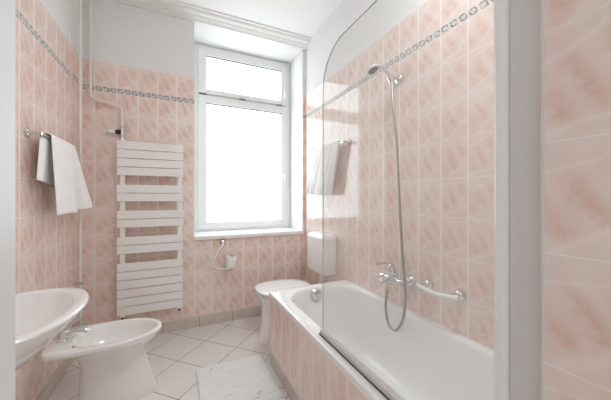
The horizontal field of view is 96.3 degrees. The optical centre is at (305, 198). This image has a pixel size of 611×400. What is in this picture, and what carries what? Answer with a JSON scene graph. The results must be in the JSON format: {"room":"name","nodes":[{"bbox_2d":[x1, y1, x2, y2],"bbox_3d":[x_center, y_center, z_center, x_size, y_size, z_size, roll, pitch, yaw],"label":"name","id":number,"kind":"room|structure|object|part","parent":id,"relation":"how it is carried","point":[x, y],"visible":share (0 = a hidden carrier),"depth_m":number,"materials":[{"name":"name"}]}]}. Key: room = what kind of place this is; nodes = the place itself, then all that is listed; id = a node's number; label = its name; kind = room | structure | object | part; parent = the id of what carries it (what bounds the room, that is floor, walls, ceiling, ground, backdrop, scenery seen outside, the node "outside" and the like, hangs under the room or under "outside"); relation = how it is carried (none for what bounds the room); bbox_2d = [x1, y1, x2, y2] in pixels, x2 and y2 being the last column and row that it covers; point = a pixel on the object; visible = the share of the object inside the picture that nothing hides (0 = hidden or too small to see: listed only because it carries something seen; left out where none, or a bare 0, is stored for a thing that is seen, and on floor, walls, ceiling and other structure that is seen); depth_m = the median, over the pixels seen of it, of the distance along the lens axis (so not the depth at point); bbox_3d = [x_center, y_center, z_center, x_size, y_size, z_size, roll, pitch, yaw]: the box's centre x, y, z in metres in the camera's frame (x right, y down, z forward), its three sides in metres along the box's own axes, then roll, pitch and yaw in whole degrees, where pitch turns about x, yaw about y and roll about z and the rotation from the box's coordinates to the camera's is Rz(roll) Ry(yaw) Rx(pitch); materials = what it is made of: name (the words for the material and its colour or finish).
{"room":"bathroom","nodes":[
{"label":"bathroom","id":0,"kind":"room"},
{"bbox_2d":[15,0,77,399],"bbox_3d":[-1.184,-0.250,0.759,0.134,2.885,3.080,0,0,-25],"label":"wall","id":1,"kind":"structure","parent":0,"point":[46,31],"depth_m":1.53,"materials":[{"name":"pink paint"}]},
{"bbox_2d":[24,127,76,151],"bbox_3d":[-1.506,-0.336,1.648,0.068,0.048,0.583,0,0,-25],"label":"towel rail","id":2,"kind":"object","parent":1,"relation":"attached to","point":[27,132],"visible":0.59,"depth_m":1.40,"materials":[{"name":"silver metal"}]},
{"bbox_2d":[36,132,91,214],"bbox_3d":[-1.455,-0.132,1.667,0.122,0.456,0.578,0,0,-25],"label":"towel","id":3,"kind":"object","parent":2,"relation":"hanging from","point":[58,165],"visible":0.99,"depth_m":1.63,"materials":[{"name":"white fabric"}]},
{"bbox_2d":[15,287,88,370],"bbox_3d":[-0.991,0.575,0.928,0.388,0.372,0.566,0,0,-25],"label":"washbasin","id":4,"kind":"object","parent":1,"relation":"attached to","point":[40,315],"visible":0.73,"depth_m":1.09,"materials":[{"name":"white ceramic"}]},
{"bbox_2d":[36,358,71,399],"bbox_3d":[-1.259,1.145,1.056,0.010,0.096,2.442,0,0,-25],"label":"baseboard","id":5,"kind":"structure","parent":1,"relation":"attached to","point":[50,387],"depth_m":1.71,"materials":[{"name":"beige tile"}]},
{"bbox_2d":[73,0,87,327],"bbox_3d":[-1.655,-0.367,2.001,0.099,2.650,0.037,0,0,-15],"label":"riser pipe","id":6,"kind":"object","parent":1,"relation":"attached to","point":[79,283],"visible":0.84,"depth_m":2.00,"materials":[{"name":"white metal"}]},
{"bbox_2d":[49,315,289,399],"bbox_3d":[-0.199,1.242,0.775,3.500,0.100,4.772,0,0,-25],"label":"floor","id":7,"kind":"structure","parent":0,"point":[174,357],"depth_m":2.07,"materials":[{"name":"tile"}]},
{"bbox_2d":[41,318,161,399],"bbox_3d":[-1.154,0.935,1.612,0.547,0.514,0.356,0,0,-25],"label":"bidet","id":8,"kind":"object","parent":7,"relation":"on","point":[111,356],"visible":0.9,"depth_m":1.57,"materials":[{"name":"white ceramic"}]},
{"bbox_2d":[55,318,89,342],"bbox_3d":[-1.308,0.736,1.540,0.152,0.114,0.054,0,0,-25],"label":"faucet","id":9,"kind":"object","parent":8,"relation":"on","point":[62,337],"depth_m":1.53,"materials":[{"name":"silver metal"}]},
{"bbox_2d":[195,354,285,399],"bbox_3d":[-0.379,1.184,1.629,0.468,0.016,0.818,0,0,-25],"label":"bath mat","id":10,"kind":"object","parent":7,"relation":"on","point":[248,378],"visible":1,"depth_m":1.76,"materials":[{"name":"white fabric"}]},
{"bbox_2d":[255,279,310,344],"bbox_3d":[-0.168,0.978,2.402,0.540,0.429,0.392,0,0,-25],"label":"toilet","id":11,"kind":"object","parent":7,"relation":"on","point":[262,289],"visible":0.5,"depth_m":2.28,"materials":[{"name":"white ceramic"}]},
{"bbox_3d":[-0.195,0.774,2.389,0.480,0.021,0.392,0,0,-25],"label":"lid","id":12,"kind":"part","parent":11,"relation":"part of","materials":[{"name":"white plastic"}]},
{"bbox_2d":[269,280,493,399],"bbox_3d":[0.384,0.932,1.385,0.674,0.521,1.626,0,0,-25],"label":"bathtub","id":13,"kind":"object","parent":7,"relation":"on","point":[425,359],"visible":0.98,"depth_m":1.53,"materials":[{"name":"white ceramic"}]},
{"bbox_3d":[0.081,0.719,2.026,0.084,0.084,0.038,0,0,-25],"label":"overflow knob","id":14,"kind":"part","parent":13,"relation":"part of","materials":[{"name":"silver metal"}]},
{"bbox_3d":[0.389,0.946,1.383,0.667,0.494,1.618,0,0,-25],"label":"panel","id":15,"kind":"part","parent":13,"relation":"part of","materials":[{"name":"pink tile"}]},
{"bbox_2d":[319,0,539,399],"bbox_3d":[0.278,-0.042,0.942,0.041,1.431,0.916,0,0,-25],"label":"screen","id":16,"kind":"object","parent":13,"relation":"on","point":[516,22],"visible":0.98,"depth_m":0.57,"materials":[{"name":"clear glass"}]},
{"bbox_3d":[0.259,-0.031,0.982,0.006,1.363,0.808,0,0,-25],"label":"glass panel","id":17,"kind":"part","parent":16,"relation":"part of","materials":[{"name":"clear glass"}]},
{"bbox_3d":[0.255,0.659,0.988,0.027,0.025,0.812,0,0,-25],"label":"rail","id":18,"kind":"part","parent":16,"relation":"part of","materials":[{"name":"grey metal"}]},
{"bbox_3d":[0.438,-0.033,0.601,0.041,1.409,0.041,0,0,-25],"label":"hinge post","id":19,"kind":"part","parent":16,"relation":"part of","materials":[{"name":"white plastic"}]},
{"bbox_2d":[82,0,304,324],"bbox_3d":[-0.992,-0.250,2.791,2.211,2.885,0.450,0,0,-25],"label":"wall","id":20,"kind":"structure","parent":0,"point":[143,60],"depth_m":2.41,"materials":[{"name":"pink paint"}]},
{"bbox_2d":[89,0,123,139],"bbox_3d":[-1.597,-1.083,2.198,0.238,1.218,0.046,0,0,-25],"label":"pipe","id":21,"kind":"object","parent":20,"relation":"attached to","point":[121,131],"visible":1,"depth_m":2.16,"materials":[{"name":"white metal"}]},
{"bbox_2d":[117,139,182,319],"bbox_3d":[-1.314,0.257,2.339,0.488,1.464,0.091,0,0,-25],"label":"towel radiator","id":22,"kind":"object","parent":20,"relation":"attached to","point":[124,192],"visible":0.99,"depth_m":2.29,"materials":[{"name":"white metal"}]},
{"bbox_2d":[156,306,260,334],"bbox_3d":[-0.894,1.145,2.583,1.971,0.096,0.010,0,0,-25],"label":"baseboard","id":23,"kind":"structure","parent":20,"relation":"attached to","point":[187,323],"depth_m":2.57,"materials":[{"name":"beige tile"}]},
{"bbox_2d":[109,0,310,49],"bbox_3d":[-0.868,-1.661,2.528,1.987,0.062,0.146,0,0,-25],"label":"trim","id":24,"kind":"structure","parent":20,"relation":"attached to","point":[174,8],"depth_m":2.56,"materials":[{"name":"white paint"}]},
{"bbox_2d":[213,239,229,269],"bbox_3d":[-0.789,0.536,2.595,0.180,0.283,0.076,0,0,-25],"label":"paper holder","id":25,"kind":"object","parent":20,"relation":"attached to","point":[222,242],"visible":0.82,"depth_m":2.56,"materials":[{"name":"silver metal"}]},
{"bbox_2d":[225,255,236,268],"bbox_3d":[-0.706,0.606,2.602,0.111,0.120,0.103,0,0,-10],"label":"toilet roll","id":26,"kind":"object","parent":25,"relation":"on","point":[231,260],"visible":1,"depth_m":2.56,"materials":[{"name":"white paper"}]},
{"bbox_2d":[194,43,303,239],"bbox_3d":[-0.616,-0.621,2.941,1.103,2.017,0.458,0,0,-25],"label":"window","id":27,"kind":"structure","parent":20,"relation":"in","point":[242,101],"depth_m":3.06,"materials":[{"name":"white plastic"}]},
{"bbox_3d":[-0.684,-1.357,3.097,0.998,0.494,0.048,0,0,-25],"label":"sash","id":28,"kind":"part","parent":27,"relation":"part of","materials":[{"name":"white plastic"}]},
{"bbox_3d":[-0.684,-0.381,3.097,0.998,1.422,0.048,0,0,-25],"label":"sash","id":29,"kind":"part","parent":27,"relation":"part of","materials":[{"name":"white plastic"}]},
{"bbox_3d":[-0.680,-1.337,3.104,0.849,0.356,0.012,0,0,-25],"label":"pane","id":30,"kind":"part","parent":27,"relation":"part of","materials":[{"name":"glass"}]},
{"bbox_3d":[-0.678,-0.374,3.105,0.853,1.274,0.012,0,0,-25],"label":"pane","id":31,"kind":"part","parent":27,"relation":"part of","materials":[{"name":"glass"}]},
{"bbox_3d":[-0.603,0.370,2.914,1.103,0.034,0.398,0,0,-25],"label":"sill","id":32,"kind":"part","parent":27,"relation":"part of","materials":[{"name":"white stone"}]},
{"bbox_2d":[178,0,342,37],"bbox_3d":[-0.338,-1.742,1.401,2.211,0.100,3.522,0,0,-25],"label":"ceiling","id":33,"kind":"structure","parent":0,"point":[302,17],"depth_m":2.48,"materials":[{"name":"white paint"}]},
{"bbox_2d":[305,0,493,349],"bbox_3d":[0.634,-0.250,1.790,0.120,2.885,2.760,0,0,-25],"label":"wall","id":34,"kind":"structure","parent":0,"point":[443,50],"depth_m":1.63,"materials":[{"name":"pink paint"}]},
{"bbox_2d":[307,231,335,283],"bbox_3d":[0.140,0.595,2.527,0.149,0.549,0.344,0,0,-25],"label":"cistern","id":35,"kind":"object","parent":34,"relation":"attached to","point":[315,238],"visible":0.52,"depth_m":2.40,"materials":[{"name":"white ceramic"}]},
{"bbox_3d":[0.144,0.347,2.529,0.139,0.054,0.344,0,0,-25],"label":"tank lid","id":36,"kind":"part","parent":35,"relation":"part of","materials":[{"name":"white ceramic"}]},
{"bbox_2d":[314,139,350,151],"bbox_3d":[0.225,-0.456,2.440,0.068,0.048,0.543,0,0,-25],"label":"towel rail","id":37,"kind":"object","parent":34,"relation":"attached to","point":[349,140],"visible":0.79,"depth_m":2.22,"materials":[{"name":"silver metal"}]},
{"bbox_2d":[306,140,339,194],"bbox_3d":[0.154,-0.253,2.523,0.078,0.453,0.585,0,0,-24],"label":"towel","id":38,"kind":"object","parent":37,"relation":"hanging from","point":[315,186],"visible":0.96,"depth_m":2.44,"materials":[{"name":"white fabric"}]},
{"bbox_2d":[387,74,402,83],"bbox_3d":[0.551,-0.749,1.710,0.100,0.066,0.060,0,0,-25],"label":"holder","id":39,"kind":"object","parent":34,"relation":"attached to","point":[398,79],"visible":0.97,"depth_m":1.70,"materials":[{"name":"silver metal"}]},
{"bbox_2d":[367,64,406,331],"bbox_3d":[0.470,-0.013,1.613,0.182,1.600,0.179,0,0,-9],"label":"shower","id":40,"kind":"object","parent":39,"relation":"hanging from","point":[373,68],"visible":0.98,"depth_m":1.60,"materials":[{"name":"silver metal"}]},
{"bbox_3d":[0.483,-0.766,1.680,0.134,0.094,0.028,0,0,-22],"label":"handle","id":41,"kind":"part","parent":40,"relation":"part of","materials":[{"name":"silver metal"}]},
{"bbox_2d":[376,262,414,287],"bbox_3d":[0.515,0.466,1.679,0.192,0.156,0.222,0,0,-25],"label":"mixer","id":42,"kind":"object","parent":34,"relation":"attached to","point":[390,276],"visible":0.93,"depth_m":1.66,"materials":[{"name":"silver metal"}]},
{"bbox_3d":[0.489,0.510,1.699,0.074,0.049,0.036,0,0,-18],"label":"spout","id":43,"kind":"part","parent":42,"relation":"part of","materials":[{"name":"silver metal"}]},
{"bbox_3d":[0.483,0.406,1.670,0.127,0.036,0.024,0,0,-19],"label":"lever","id":44,"kind":"part","parent":42,"relation":"part of","materials":[{"name":"silver metal"}]},
{"bbox_2d":[416,279,465,300],"bbox_3d":[0.691,0.480,1.424,0.089,0.054,0.248,0,0,-25],"label":"grab bar","id":45,"kind":"object","parent":34,"relation":"attached to","point":[428,285],"visible":1,"depth_m":1.37,"materials":[{"name":"silver metal"}]},
{"bbox_2d":[540,0,610,399],"bbox_3d":[0.864,-0.250,0.365,0.661,2.885,0.626,0,0,-25],"label":"wall partition","id":46,"kind":"structure","parent":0,"point":[577,32],"depth_m":0.46,"materials":[{"name":"pink tile"}]},
{"bbox_2d":[541,0,544,399],"bbox_3d":[0.438,-0.250,0.502,0.010,2.885,0.004,0,0,-25],"label":"trim","id":47,"kind":"structure","parent":46,"relation":"attached to","point":[542,1],"depth_m":0.50,"materials":[{"name":"white metal"}]},
{"bbox_3d":[-0.478,-0.250,-0.016,0.528,2.885,0.138,0,0,-25],"label":"wall","id":48,"kind":"structure","parent":0,"visible":0},
{"bbox_2d":[0,0,14,399],"bbox_3d":[-0.201,-0.107,0.080,0.085,2.600,0.225,0,0,-25],"label":"door frame","id":49,"kind":"structure","parent":48,"relation":"in","point":[7,7],"depth_m":0.19,"materials":[{"name":"white paint"}]}
]}

